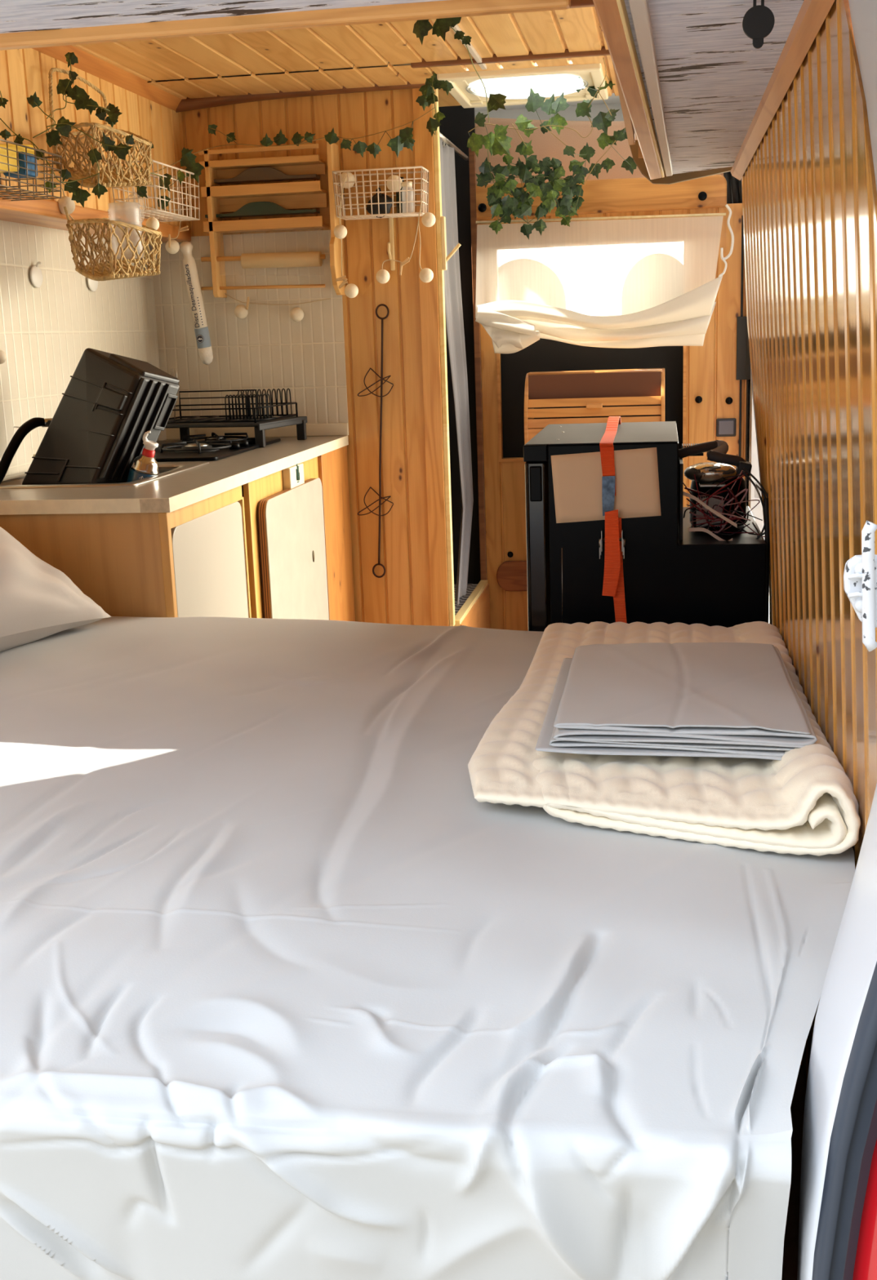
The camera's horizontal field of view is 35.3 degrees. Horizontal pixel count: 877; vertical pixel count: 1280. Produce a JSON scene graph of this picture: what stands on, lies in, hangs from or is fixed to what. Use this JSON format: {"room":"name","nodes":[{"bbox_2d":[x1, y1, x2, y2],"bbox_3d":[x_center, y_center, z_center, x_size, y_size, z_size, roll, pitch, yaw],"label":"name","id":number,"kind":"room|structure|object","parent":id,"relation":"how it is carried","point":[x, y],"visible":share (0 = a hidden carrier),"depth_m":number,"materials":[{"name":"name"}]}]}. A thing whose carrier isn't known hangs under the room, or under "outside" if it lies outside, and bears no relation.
{"room":"vehicle interior","nodes":[
{"label":"vehicle interior","id":0,"kind":"room"},
{"bbox_2d":[0,220,159,475],"bbox_3d":[-1.106,-0.370,4.013,0.040,1.650,1.740,0,13,9],"label":"wall","id":1,"kind":"structure","parent":0,"point":[46,331],"depth_m":3.90,"materials":[{"name":"tile"}]},
{"bbox_2d":[0,350,6,364],"bbox_3d":[-1.133,-0.767,3.542,0.036,0.112,0.036,0,13,9],"label":"string lights","id":2,"kind":"object","parent":1,"relation":"hanging from","point":[2,354],"visible":1,"depth_m":3.54,"materials":[{"name":"beige"}]},
{"bbox_2d":[30,261,42,287],"bbox_3d":[-1.104,-1.010,3.805,0.020,0.070,0.073,0,13,9],"label":"hook","id":3,"kind":"object","parent":1,"relation":"attached to","point":[36,275],"visible":1,"depth_m":3.80,"materials":[{"name":"white plastic"}]},
{"bbox_2d":[87,278,97,291],"bbox_3d":[-1.042,-1.093,4.178,0.020,0.070,0.073,0,13,9],"label":"hook","id":4,"kind":"object","parent":1,"relation":"attached to","point":[92,284],"visible":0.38,"depth_m":4.17,"materials":[{"name":"white plastic"}]},
{"bbox_2d":[0,190,191,243],"bbox_3d":[-1.062,-1.173,3.818,0.188,0.044,1.732,0,13,9],"label":"trim","id":5,"kind":"structure","parent":1,"relation":"attached to","point":[46,213],"depth_m":3.70,"materials":[{"name":"brown wood"}]},
{"bbox_2d":[45,186,159,230],"bbox_3d":[-0.951,-1.162,3.698,0.062,0.102,0.549,7,15,35],"label":"string lights","id":6,"kind":"object","parent":1,"relation":"hanging from","point":[152,222],"visible":0.37,"depth_m":3.63,"materials":[{"name":"beige plastic"}]},
{"bbox_2d":[164,221,188,253],"bbox_3d":[-0.855,-1.313,4.449,0.094,0.128,0.045,-13,17,-42],"label":"string lights","id":7,"kind":"object","parent":1,"relation":"hanging from","point":[172,246],"visible":0.94,"depth_m":4.44,"materials":[{"name":"beige"}]},
{"bbox_2d":[33,422,348,456],"bbox_3d":[-0.713,-0.606,4.255,0.656,0.042,1.034,0,13,9],"label":"trim","id":8,"kind":"structure","parent":1,"relation":"attached to","point":[336,428],"depth_m":4.73,"materials":[{"name":"beige plastic"}]},
{"bbox_2d":[0,48,186,226],"bbox_3d":[-0.997,-1.389,3.762,0.007,0.460,1.740,0,13,9],"label":"wall","id":9,"kind":"structure","parent":0,"point":[24,72],"depth_m":3.76,"materials":[{"name":"brown wood"}]},
{"bbox_2d":[0,138,62,200],"bbox_3d":[-1.027,-1.060,3.077,0.149,0.100,0.571,0,13,9],"label":"wire basket","id":10,"kind":"object","parent":9,"relation":"attached to","point":[9,190],"visible":0.84,"depth_m":3.23,"materials":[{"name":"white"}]},
{"bbox_2d":[0,143,37,178],"bbox_3d":[-0.995,-1.103,3.154,0.085,0.083,0.225,0,13,9],"label":"packet","id":11,"kind":"object","parent":10,"relation":"in","point":[11,153],"visible":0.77,"depth_m":3.17,"materials":[{"name":"yellow plastic"}]},
{"bbox_2d":[0,90,107,208],"bbox_3d":[-0.935,-1.193,3.350,0.247,0.270,0.077,-8,14,-25],"label":"ivy garland","id":12,"kind":"object","parent":10,"relation":"hanging from","point":[79,195],"visible":0.91,"depth_m":3.40,"materials":[{"name":"green"}]},
{"bbox_2d":[48,67,152,188],"bbox_3d":[-0.868,-1.346,3.672,0.212,0.316,0.538,0,13,9],"label":"seagrass basket","id":13,"kind":"object","parent":9,"relation":"attached to","point":[111,175],"visible":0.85,"depth_m":3.57,"materials":[{"name":"beige wicker"}]},
{"bbox_2d":[26,52,122,137],"bbox_3d":[-0.927,-1.386,3.507,0.190,0.245,0.371,0,13,9],"label":"ivy garland","id":14,"kind":"object","parent":13,"relation":"hanging from","point":[82,99],"visible":1,"depth_m":3.59,"materials":[{"name":"green plant"}]},
{"bbox_2d":[45,115,134,170],"bbox_3d":[-0.853,-1.220,3.379,0.227,0.134,0.027,0,13,9],"label":"ivy garland","id":15,"kind":"object","parent":13,"relation":"hanging from","point":[64,126],"visible":1,"depth_m":3.38,"materials":[{"name":"green plant"}]},
{"bbox_2d":[31,44,182,111],"bbox_3d":[-0.985,-1.575,3.707,0.034,0.043,1.720,0,13,9],"label":"trim","id":16,"kind":"structure","parent":9,"relation":"attached to","point":[90,64],"depth_m":3.98,"materials":[{"name":"brown wood"}]},
{"bbox_2d":[63,206,161,280],"bbox_3d":[-0.839,-1.050,3.668,0.236,0.193,0.470,0,13,9],"label":"seagrass basket","id":17,"kind":"object","parent":9,"relation":"hanging from","point":[114,267],"visible":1,"depth_m":3.57,"materials":[{"name":"beige wicker"}]},
{"bbox_2d":[111,160,199,222],"bbox_3d":[-0.853,-1.359,4.184,0.136,0.139,0.412,0,13,9],"label":"wire basket","id":18,"kind":"object","parent":9,"relation":"attached to","point":[162,215],"visible":0.74,"depth_m":4.17,"materials":[{"name":"beige metal"}]},
{"bbox_2d":[134,142,185,211],"bbox_3d":[-0.817,-1.334,3.977,0.073,0.176,0.446,-1,13,6],"label":"ivy garland","id":19,"kind":"object","parent":18,"relation":"hanging from","point":[141,192],"visible":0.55,"depth_m":4.08,"materials":[{"name":"green"}]},
{"bbox_2d":[170,88,448,625],"bbox_3d":[-0.485,-0.785,4.724,1.015,2.110,0.007,0,13,9],"label":"wall","id":20,"kind":"structure","parent":0,"point":[402,596],"depth_m":4.61,"materials":[{"name":"brown wood"}]},
{"bbox_2d":[150,230,348,431],"bbox_3d":[-0.642,-1.030,4.687,0.656,0.676,0.006,0,13,9],"label":"tiles","id":21,"kind":"structure","parent":20,"relation":"attached to","point":[266,348],"depth_m":4.68,"materials":[{"name":"white tile"}]},
{"bbox_2d":[198,141,345,297],"bbox_3d":[-0.563,-1.369,4.521,0.474,0.476,0.136,0,13,9],"label":"wall rack","id":22,"kind":"object","parent":20,"relation":"attached to","point":[300,194],"visible":0.94,"depth_m":4.50,"materials":[{"name":"brown wood"}]},
{"bbox_2d":[179,240,213,364],"bbox_3d":[-0.805,-1.121,4.590,0.099,0.403,0.057,-12,16,-38],"label":"rolling pin","id":23,"kind":"object","parent":22,"relation":"hanging from","point":[189,267],"visible":1,"depth_m":4.57,"materials":[{"name":"beige"}]},
{"bbox_2d":[204,167,319,184],"bbox_3d":[-0.579,-1.527,4.519,0.376,0.041,0.050,0,13,9],"label":"serving tray","id":24,"kind":"object","parent":22,"relation":"on","point":[255,174],"visible":0.92,"depth_m":4.50,"materials":[{"name":"brown wood"}]},
{"bbox_2d":[204,201,319,217],"bbox_3d":[-0.582,-1.422,4.544,0.378,0.042,0.050,0,13,9],"label":"serving tray","id":25,"kind":"object","parent":22,"relation":"on","point":[255,208],"visible":0.95,"depth_m":4.52,"materials":[{"name":"teal"}]},
{"bbox_2d":[199,154,325,169],"bbox_3d":[-0.574,-1.557,4.495,0.400,0.020,0.098,0,13,9],"label":"shelf","id":26,"kind":"object","parent":22,"relation":"attached to","point":[211,162],"depth_m":4.47,"materials":[{"name":"brown wood"}]},
{"bbox_2d":[200,180,327,199],"bbox_3d":[-0.571,-1.474,4.513,0.400,0.032,0.098,0,13,9],"label":"shelf","id":27,"kind":"object","parent":22,"relation":"attached to","point":[300,189],"depth_m":4.48,"materials":[{"name":"brown wood"}]},
{"bbox_2d":[203,215,328,233],"bbox_3d":[-0.568,-1.367,4.537,0.400,0.033,0.098,0,13,9],"label":"shelf","id":28,"kind":"object","parent":22,"relation":"attached to","point":[215,224],"depth_m":4.50,"materials":[{"name":"brown wood"}]},
{"bbox_2d":[224,293,330,321],"bbox_3d":[-0.551,-1.126,4.622,0.389,0.118,0.047,0,13,9],"label":"string lights","id":29,"kind":"object","parent":22,"relation":"hanging from","point":[241,311],"visible":0.99,"depth_m":4.62,"materials":[{"name":"beige"}]},
{"bbox_2d":[240,251,322,268],"bbox_3d":[-0.563,-1.282,4.547,0.373,0.165,0.079,0,13,9],"label":"paper roll","id":30,"kind":"object","parent":22,"relation":"hanging from","point":[304,259],"visible":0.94,"depth_m":4.51,"materials":[{"name":"beige"}]},
{"bbox_2d":[150,107,434,182],"bbox_3d":[-0.488,-1.550,4.340,0.945,0.208,0.198,-4,13,-9],"label":"ivy garland","id":31,"kind":"object","parent":20,"relation":"attached to","point":[405,139],"visible":0.97,"depth_m":4.33,"materials":[{"name":"green"}]},
{"bbox_2d":[175,81,425,112],"bbox_3d":[-0.453,-1.776,4.466,0.862,0.076,0.041,0,13,9],"label":"trim","id":32,"kind":"structure","parent":20,"relation":"attached to","point":[185,104],"depth_m":4.47,"materials":[{"name":"brown wood"}]},
{"bbox_2d":[357,303,393,577],"bbox_3d":[-0.216,-0.665,4.679,0.142,0.926,0.045,-3,13,-7],"label":"rod","id":33,"kind":"object","parent":20,"relation":"attached to","point":[381,380],"visible":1,"depth_m":4.68,"materials":[{"name":"brown metal"}]},
{"bbox_2d":[331,165,428,220],"bbox_3d":[-0.183,-1.440,4.442,0.293,0.142,0.134,0,13,9],"label":"wire basket","id":34,"kind":"object","parent":20,"relation":"attached to","point":[424,204],"visible":0.88,"depth_m":4.40,"materials":[{"name":"beige metal"}]},
{"bbox_2d":[333,172,402,297],"bbox_3d":[-0.224,-1.308,4.435,0.218,0.398,0.128,0,13,9],"label":"string lights","id":35,"kind":"object","parent":34,"relation":"hanging from","point":[351,291],"visible":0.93,"depth_m":4.42,"materials":[{"name":"beige"}]},
{"bbox_2d":[365,187,391,217],"bbox_3d":[-0.191,-1.414,4.455,0.091,0.094,0.060,0,13,9],"label":"bottle","id":36,"kind":"object","parent":34,"relation":"in","point":[381,196],"visible":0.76,"depth_m":4.44,"materials":[{"name":"black"}]},
{"bbox_2d":[395,177,405,213],"bbox_3d":[-0.123,-1.441,4.469,0.030,0.118,0.030,0,13,9],"label":"bottle","id":37,"kind":"object","parent":34,"relation":"in","point":[402,193],"visible":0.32,"depth_m":4.46,"materials":[{"name":"grey plastic"}]},
{"bbox_2d":[375,198,435,284],"bbox_3d":[-0.104,-1.278,4.424,0.209,0.258,0.062,3,13,19],"label":"string lights","id":38,"kind":"object","parent":34,"relation":"hanging from","point":[428,220],"visible":1,"depth_m":4.42,"materials":[{"name":"beige"}]},
{"bbox_2d":[401,181,412,187],"bbox_3d":[-0.099,-1.419,4.418,0.038,0.098,0.038,0,13,9],"label":"cap","id":39,"kind":"object","parent":34,"relation":"in","point":[409,183],"visible":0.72,"depth_m":4.40,"materials":[{"name":"white"}]},
{"bbox_2d":[417,208,422,270],"bbox_3d":[-0.055,-1.272,4.410,0.015,0.203,0.038,1,13,14],"label":"string lights","id":40,"kind":"object","parent":34,"relation":"hanging from","point":[420,209],"visible":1,"depth_m":4.40,"materials":[{"name":"beige"}]},
{"bbox_2d":[386,217,395,271],"bbox_3d":[-0.158,-1.304,4.517,0.017,0.177,0.058,0,13,9],"label":"hook","id":41,"kind":"object","parent":20,"relation":"attached to","point":[390,249],"visible":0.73,"depth_m":4.53,"materials":[{"name":"brown wood"}]},
{"bbox_2d":[412,87,455,626],"bbox_3d":[-0.024,-0.914,4.608,0.062,1.780,0.011,0,13,9],"label":"trim","id":42,"kind":"structure","parent":20,"relation":"attached to","point":[423,144],"depth_m":4.61,"materials":[{"name":"brown wood"}]},
{"bbox_2d":[453,583,477,615],"bbox_3d":[-0.344,-0.135,5.290,0.912,0.015,0.785,0,13,9],"label":"shower tray","id":43,"kind":"object","parent":20,"relation":"attached to","point":[470,587],"visible":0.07,"depth_m":5.34,"materials":[{"name":"grey"}]},
{"bbox_2d":[453,580,490,628],"bbox_3d":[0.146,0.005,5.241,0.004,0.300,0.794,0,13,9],"label":"trim","id":44,"kind":"structure","parent":20,"relation":"attached to","point":[478,616],"depth_m":5.33,"materials":[{"name":"brown wood"}]},
{"bbox_2d":[71,6,618,106],"bbox_3d":[-0.008,-1.727,4.146,1.880,0.014,1.420,0,13,9],"label":"ceiling","id":45,"kind":"structure","parent":0,"point":[580,28],"depth_m":3.89,"materials":[{"name":"brown wood"}]},
{"bbox_2d":[415,71,453,136],"bbox_3d":[-0.011,-1.664,4.263,0.118,0.208,0.034,0,13,9],"label":"ivy garland","id":46,"kind":"object","parent":45,"relation":"hanging from","point":[428,97],"visible":0.97,"depth_m":4.25,"materials":[{"name":"green plant"}]},
{"bbox_2d":[412,17,506,122],"bbox_3d":[0.099,-1.591,3.827,0.143,0.168,0.891,2,13,16],"label":"ivy garland","id":47,"kind":"object","parent":45,"relation":"hanging from","point":[440,27],"visible":0.8,"depth_m":3.44,"materials":[{"name":"green plant"}]},
{"bbox_2d":[452,24,486,69],"bbox_3d":[0.067,-1.626,3.721,0.016,0.012,0.881,0,13,10],"label":"duct","id":48,"kind":"object","parent":45,"relation":"attached to","point":[474,54],"visible":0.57,"depth_m":3.90,"materials":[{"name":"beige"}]},
{"bbox_2d":[410,46,609,68],"bbox_3d":[0.403,-1.704,3.996,0.980,0.022,0.021,0,13,9],"label":"trim","id":49,"kind":"structure","parent":45,"relation":"attached to","point":[602,51],"depth_m":4.02,"materials":[{"name":"brown wood"}]},
{"bbox_2d":[436,62,608,107],"bbox_3d":[0.287,-1.799,4.468,0.502,0.034,0.575,0,13,9],"label":"skylight","id":50,"kind":"object","parent":45,"relation":"in","point":[515,84],"visible":0.92,"depth_m":4.38,"materials":[{"name":"beige"}]},
{"bbox_2d":[466,57,636,184],"bbox_3d":[0.346,-1.627,4.330,0.558,0.351,0.562,0,13,9],"label":"ivy garland","id":51,"kind":"object","parent":45,"relation":"hanging from","point":[498,143],"visible":0.98,"depth_m":4.50,"materials":[{"name":"green"}]},
{"bbox_2d":[569,0,594,8],"bbox_3d":[-0.111,-1.572,3.457,1.820,0.030,0.023,0,13,9],"label":"trim","id":52,"kind":"structure","parent":45,"relation":"attached to","point":[574,3],"depth_m":3.37,"materials":[{"name":"brown wood"}]},
{"bbox_2d":[165,62,623,120],"bbox_3d":[-0.067,-1.825,4.034,2.160,0.510,6.650,0,13,9],"label":"roof","id":53,"kind":"structure","parent":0,"point":[613,102],"depth_m":7.10,"materials":[{"name":"white"}]},
{"bbox_2d":[475,117,723,184],"bbox_3d":[0.644,-1.910,5.426,1.078,0.340,0.074,0,13,9],"label":"wall panel","id":54,"kind":"object","parent":53,"relation":"attached to","point":[546,144],"visible":0.25,"depth_m":5.43,"materials":[{"name":"beige"}]},
{"bbox_2d":[438,105,748,631],"bbox_3d":[0.326,-1.371,6.438,2.160,2.450,2.100,0,13,9],"label":"wall","id":55,"kind":"structure","parent":0,"point":[544,354],"depth_m":5.46,"materials":[{"name":"black"}]},
{"bbox_2d":[468,147,487,580],"bbox_3d":[0.157,-1.052,5.429,0.023,1.720,0.034,0,13,9],"label":"trim","id":56,"kind":"structure","parent":55,"relation":"attached to","point":[472,156],"depth_m":5.42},
{"bbox_2d":[478,203,486,212],"bbox_3d":[0.169,-1.651,5.261,0.033,0.033,0.029,0,13,9],"label":"screw","id":57,"kind":"object","parent":55,"relation":"attached to","point":[482,207],"visible":1,"depth_m":5.25,"materials":[{"name":"black metal"}]},
{"bbox_2d":[506,551,513,557],"bbox_3d":[0.291,-0.347,5.577,0.024,0.024,0.016,0,13,9],"label":"handle","id":58,"kind":"object","parent":55,"relation":"attached to","point":[509,554],"visible":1,"depth_m":5.57,"materials":[{"name":"black"}]},
{"bbox_2d":[496,560,527,591],"bbox_3d":[0.328,-0.260,5.589,0.185,0.124,0.020,0,13,9],"label":"wooden plate","id":59,"kind":"object","parent":55,"relation":"attached to","point":[511,575],"visible":0.76,"depth_m":5.58,"materials":[{"name":"brown wood"}]},
{"bbox_2d":[475,142,595,239],"bbox_3d":[0.354,-1.640,5.044,0.441,0.332,0.172,0,13,9],"label":"ivy","id":60,"kind":"object","parent":55,"relation":"hanging from","point":[519,206],"visible":0.99,"depth_m":5.02,"materials":[{"name":"green plant"}]},
{"bbox_2d":[475,174,726,219],"bbox_3d":[0.600,-1.681,5.214,0.964,0.126,0.028,0,13,9],"label":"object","id":61,"kind":"structure","parent":55,"relation":"attached to","point":[624,194],"depth_m":5.18,"materials":[{"name":"brown wood"}]},
{"bbox_2d":[475,204,733,353],"bbox_3d":[0.609,-1.343,5.146,0.973,0.513,0.140,0,13,9],"label":"curtain","id":62,"kind":"object","parent":55,"relation":"hanging from","point":[638,282],"visible":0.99,"depth_m":5.17,"materials":[{"name":"white fabric"}]},
{"bbox_2d":[694,395,702,403],"bbox_3d":[1.005,-0.929,5.321,0.028,0.028,0.029,0,13,9],"label":"handle","id":63,"kind":"object","parent":55,"relation":"attached to","point":[698,399],"visible":1,"depth_m":5.31,"materials":[{"name":"black"}]},
{"bbox_2d":[697,191,706,200],"bbox_3d":[0.983,-1.652,5.128,0.033,0.033,0.029,0,13,9],"label":"screw","id":64,"kind":"object","parent":55,"relation":"attached to","point":[702,196],"visible":1,"depth_m":5.12,"materials":[{"name":"black metal"}]},
{"bbox_2d":[715,417,736,436],"bbox_3d":[1.114,-0.823,5.333,0.076,0.070,0.016,0,13,9],"label":"light switch","id":65,"kind":"object","parent":55,"relation":"attached to","point":[726,427],"visible":1,"depth_m":5.33,"materials":[{"name":"grey plastic"}]},
{"bbox_2d":[724,396,732,404],"bbox_3d":[1.119,-0.922,5.303,0.028,0.028,0.029,0,13,9],"label":"handle","id":66,"kind":"object","parent":55,"relation":"attached to","point":[728,400],"visible":1,"depth_m":5.29,"materials":[{"name":"black plastic"}]},
{"bbox_2d":[723,171,742,204],"bbox_3d":[1.093,-1.696,5.231,0.164,0.197,0.073,-13,17,-40],"label":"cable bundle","id":67,"kind":"object","parent":55,"relation":"attached to","point":[734,193],"visible":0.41,"depth_m":5.25,"materials":[{"name":"black plastic"}]},
{"bbox_2d":[738,215,748,495],"bbox_3d":[1.180,-0.770,5.335,0.032,1.700,0.015,0,13,9],"label":"seal","id":68,"kind":"object","parent":55,"relation":"attached to","point":[742,230],"visible":0.39,"depth_m":5.29,"materials":[{"name":"black rubber"}]},
{"bbox_2d":[781,1064,805,1279],"bbox_3d":[0.007,0.366,4.472,2.070,0.060,6.550,0,13,9],"label":"floor","id":69,"kind":"structure","parent":0,"point":[789,1264],"depth_m":2.12,"materials":[{"name":"black plastic"}]},
{"bbox_2d":[0,445,355,621],"bbox_3d":[-0.742,-0.017,4.014,0.669,0.937,1.756,0,13,9],"label":"base cabinet","id":70,"kind":"object","parent":69,"relation":"on","point":[259,548],"visible":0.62,"depth_m":3.44,"materials":[{"name":"brown wood"}]},
{"bbox_2d":[0,435,348,515],"bbox_3d":[-0.770,-0.488,3.900,0.656,0.032,1.764,0,13,9],"label":"countertop","id":71,"kind":"structure","parent":70,"relation":"on","point":[168,494],"depth_m":3.25,"materials":[{"name":"beige laminate"}]},
{"bbox_2d":[0,417,52,484],"bbox_3d":[-1.115,-0.473,3.552,0.206,0.190,0.308,0,13,9],"label":"tap","id":72,"kind":"object","parent":71,"relation":"on","point":[30,424],"visible":0.92,"depth_m":3.51,"materials":[{"name":"black metal"}]},
{"bbox_2d":[0,461,208,488],"bbox_3d":[-0.901,-0.384,3.600,0.458,0.106,0.585,0,13,9],"label":"sink","id":73,"kind":"object","parent":71,"relation":"in","point":[181,466],"visible":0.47,"depth_m":3.50,"materials":[{"name":"silver metal"}]},
{"bbox_2d":[22,347,179,484],"bbox_3d":[-0.871,-0.566,3.566,0.294,0.372,0.325,7,16,36],"label":"crate","id":74,"kind":"object","parent":73,"relation":"in","point":[95,433],"visible":0.98,"depth_m":3.50,"materials":[{"name":"black plastic"}]},
{"bbox_2d":[126,431,159,482],"bbox_3d":[-0.754,-0.427,3.485,0.105,0.201,0.074,0,13,9],"label":"bottle","id":75,"kind":"object","parent":73,"relation":"in","point":[144,465],"visible":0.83,"depth_m":3.46,"materials":[{"name":"blue"}]},
{"bbox_2d":[154,432,280,462],"bbox_3d":[-0.796,-0.601,4.245,0.455,0.040,0.695,0,13,9],"label":"gas hob","id":76,"kind":"object","parent":71,"relation":"in","point":[215,447],"visible":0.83,"depth_m":4.11,"materials":[{"name":"black metal"}]},
{"bbox_2d":[164,388,306,447],"bbox_3d":[-0.710,-0.723,4.479,0.478,0.170,0.346,2,13,16],"label":"dish rack","id":77,"kind":"object","parent":71,"relation":"on","point":[260,424],"visible":0.97,"depth_m":4.42,"materials":[{"name":"black metal"}]},
{"bbox_2d":[170,368,177,421],"bbox_3d":[-0.845,-0.786,4.426,0.022,0.170,0.012,0,13,9],"label":"fork","id":78,"kind":"object","parent":77,"relation":"on","point":[171,368],"visible":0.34,"depth_m":4.41,"materials":[{"name":"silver metal"}]},
{"bbox_2d":[164,416,306,431],"bbox_3d":[-0.711,-0.703,4.484,0.473,0.022,0.346,2,13,16],"label":"drip tray","id":79,"kind":"object","parent":77,"relation":"on","point":[260,424],"depth_m":4.38,"materials":[{"name":"black metal"}]},
{"bbox_2d":[282,462,304,489],"bbox_3d":[-0.422,-0.474,4.030,0.027,0.083,0.153,0,13,9],"label":"latch","id":80,"kind":"object","parent":70,"relation":"attached to","point":[292,476],"visible":0.76,"depth_m":3.98,"materials":[{"name":"beige plastic"}]},
{"bbox_2d":[523,421,768,631],"bbox_3d":[0.503,0.034,3.292,0.518,1.063,0.628,0,13,9],"label":"fridge","id":81,"kind":"object","parent":69,"relation":"on","point":[699,578],"depth_m":2.95,"materials":[{"name":"black metal"}]},
{"bbox_2d":[551,447,661,523],"bbox_3d":[0.353,-0.326,2.908,0.230,0.157,0.003,0,13,9],"label":"paper sheet","id":82,"kind":"object","parent":81,"relation":"attached to","point":[576,477],"visible":1,"depth_m":2.91,"materials":[{"name":"beige paper"}]},
{"bbox_2d":[598,416,626,623],"bbox_3d":[0.416,-0.282,3.198,0.060,0.445,0.634,0,13,9],"label":"strap","id":83,"kind":"object","parent":81,"relation":"attached to","point":[615,543],"visible":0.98,"depth_m":2.91,"materials":[{"name":"orange"}]},
{"bbox_3d":[0.662,-0.301,5.366,0.567,0.807,0.312,0,13,9],"label":"shelf","id":84,"kind":"object","parent":69,"relation":"on","visible":0},
{"bbox_2d":[524,368,664,462],"bbox_3d":[0.595,-0.852,5.223,0.519,0.332,0.262,0,13,9],"label":"box","id":85,"kind":"object","parent":84,"relation":"on","point":[594,389],"visible":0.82,"depth_m":5.13,"materials":[{"name":"brown wood"}]},
{"bbox_3d":[-0.444,0.686,2.292,1.815,0.295,1.730,0,13,9],"label":"platform","id":86,"kind":"object","parent":69,"relation":"on","visible":0},
{"bbox_2d":[0,616,854,1279],"bbox_3d":[-0.406,0.423,2.139,1.939,0.557,1.908,0,13,9],"label":"sheet","id":87,"kind":"object","parent":86,"relation":"on","point":[282,997],"visible":0.84,"depth_m":1.34,"materials":[{"name":"grey fabric"}]},
{"bbox_2d":[0,526,111,652],"bbox_3d":[-1.028,-0.110,2.709,0.366,0.321,0.696,5,14,28],"label":"pillow","id":88,"kind":"object","parent":87,"relation":"on","point":[38,601],"visible":1,"depth_m":2.77,"materials":[{"name":"fabric"}]},
{"bbox_2d":[467,621,860,856],"bbox_3d":[0.341,0.073,2.228,0.496,0.097,1.282,0,13,9],"label":"folded blanket","id":89,"kind":"object","parent":87,"relation":"on","point":[803,802],"visible":0.58,"depth_m":1.77,"materials":[{"name":"white fabric"}]},
{"bbox_2d":[534,642,817,760],"bbox_3d":[0.356,0.077,2.111,0.373,0.061,0.654,0,13,9],"label":"sheet","id":90,"kind":"object","parent":89,"relation":"on","point":[720,700],"visible":1,"depth_m":1.96,"materials":[{"name":"grey fabric"}]},
{"bbox_2d":[741,0,876,1087],"bbox_3d":[0.634,-0.299,2.321,0.148,2.130,2.201,0,13,9],"label":"wall","id":91,"kind":"structure","parent":0,"point":[809,192],"depth_m":1.79,"materials":[{"name":"brown wood"}]},
{"bbox_2d":[0,0,834,184],"bbox_3d":[-0.414,-1.037,2.167,1.920,0.452,2.538,0,13,9],"label":"locker","id":92,"kind":"object","parent":91,"relation":"attached to","point":[696,95],"visible":1,"depth_m":1.64,"materials":[{"name":"grey paint"}]},
{"bbox_2d":[742,0,774,48],"bbox_3d":[0.355,-0.685,1.529,0.035,0.052,0.006,0,13,9],"label":"hanging latch","id":93,"kind":"object","parent":92,"relation":"hanging from","point":[758,21],"visible":1,"depth_m":1.53,"materials":[{"name":"black metal"}]},
{"bbox_2d":[746,373,768,613],"bbox_3d":[1.042,-0.770,4.369,0.134,2.130,2.122,0,13,10],"label":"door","id":94,"kind":"structure","parent":91,"relation":"in","point":[752,452],"depth_m":5.24,"materials":[{"name":"white"}]},
{"bbox_2d":[736,316,750,379],"bbox_3d":[1.164,-1.113,5.252,0.053,0.236,0.016,0,13,9],"label":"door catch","id":95,"kind":"structure","parent":94,"relation":"attached to","point":[743,360],"depth_m":5.25,"materials":[{"name":"grey metal"}]},
{"bbox_2d":[796,0,876,1279],"bbox_3d":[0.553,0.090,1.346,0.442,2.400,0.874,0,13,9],"label":"van","id":96,"kind":"object","parent":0,"point":[837,1224],"visible":1,"depth_m":1.04,"materials":[{"name":"grey paint"}]},
{"bbox_3d":[0.680,-0.800,5.457,1.047,1.740,0.012,0,13,9],"label":"wall","id":97,"kind":"structure","parent":0,"visible":0},
{"bbox_2d":[496,346,686,462],"bbox_3d":[0.594,-1.122,5.379,0.736,0.832,0.050,0,13,9],"label":"window","id":98,"kind":"structure","parent":97,"relation":"in","point":[501,459],"depth_m":5.44,"materials":[{"name":"black wood"}]},
{"bbox_3d":[-0.482,-0.789,4.739,1.015,2.110,0.021,0,13,9],"label":"wall","id":99,"kind":"structure","parent":0,"visible":0},
{"bbox_2d":[440,216,461,270],"bbox_3d":[0.043,-1.304,4.523,0.064,0.170,0.028,0,13,9],"label":"hook","id":100,"kind":"object","parent":99,"relation":"attached to","point":[444,258],"visible":1,"depth_m":4.52,"materials":[{"name":"brown wood"}]},
{"bbox_2d":[439,132,473,604],"bbox_3d":[0.073,-0.972,5.043,0.034,1.616,0.820,0,13,9],"label":"shower curtain","id":101,"kind":"object","parent":99,"relation":"hanging from","point":[452,288],"visible":0.87,"depth_m":5.00,"materials":[{"name":"grey fabric"}]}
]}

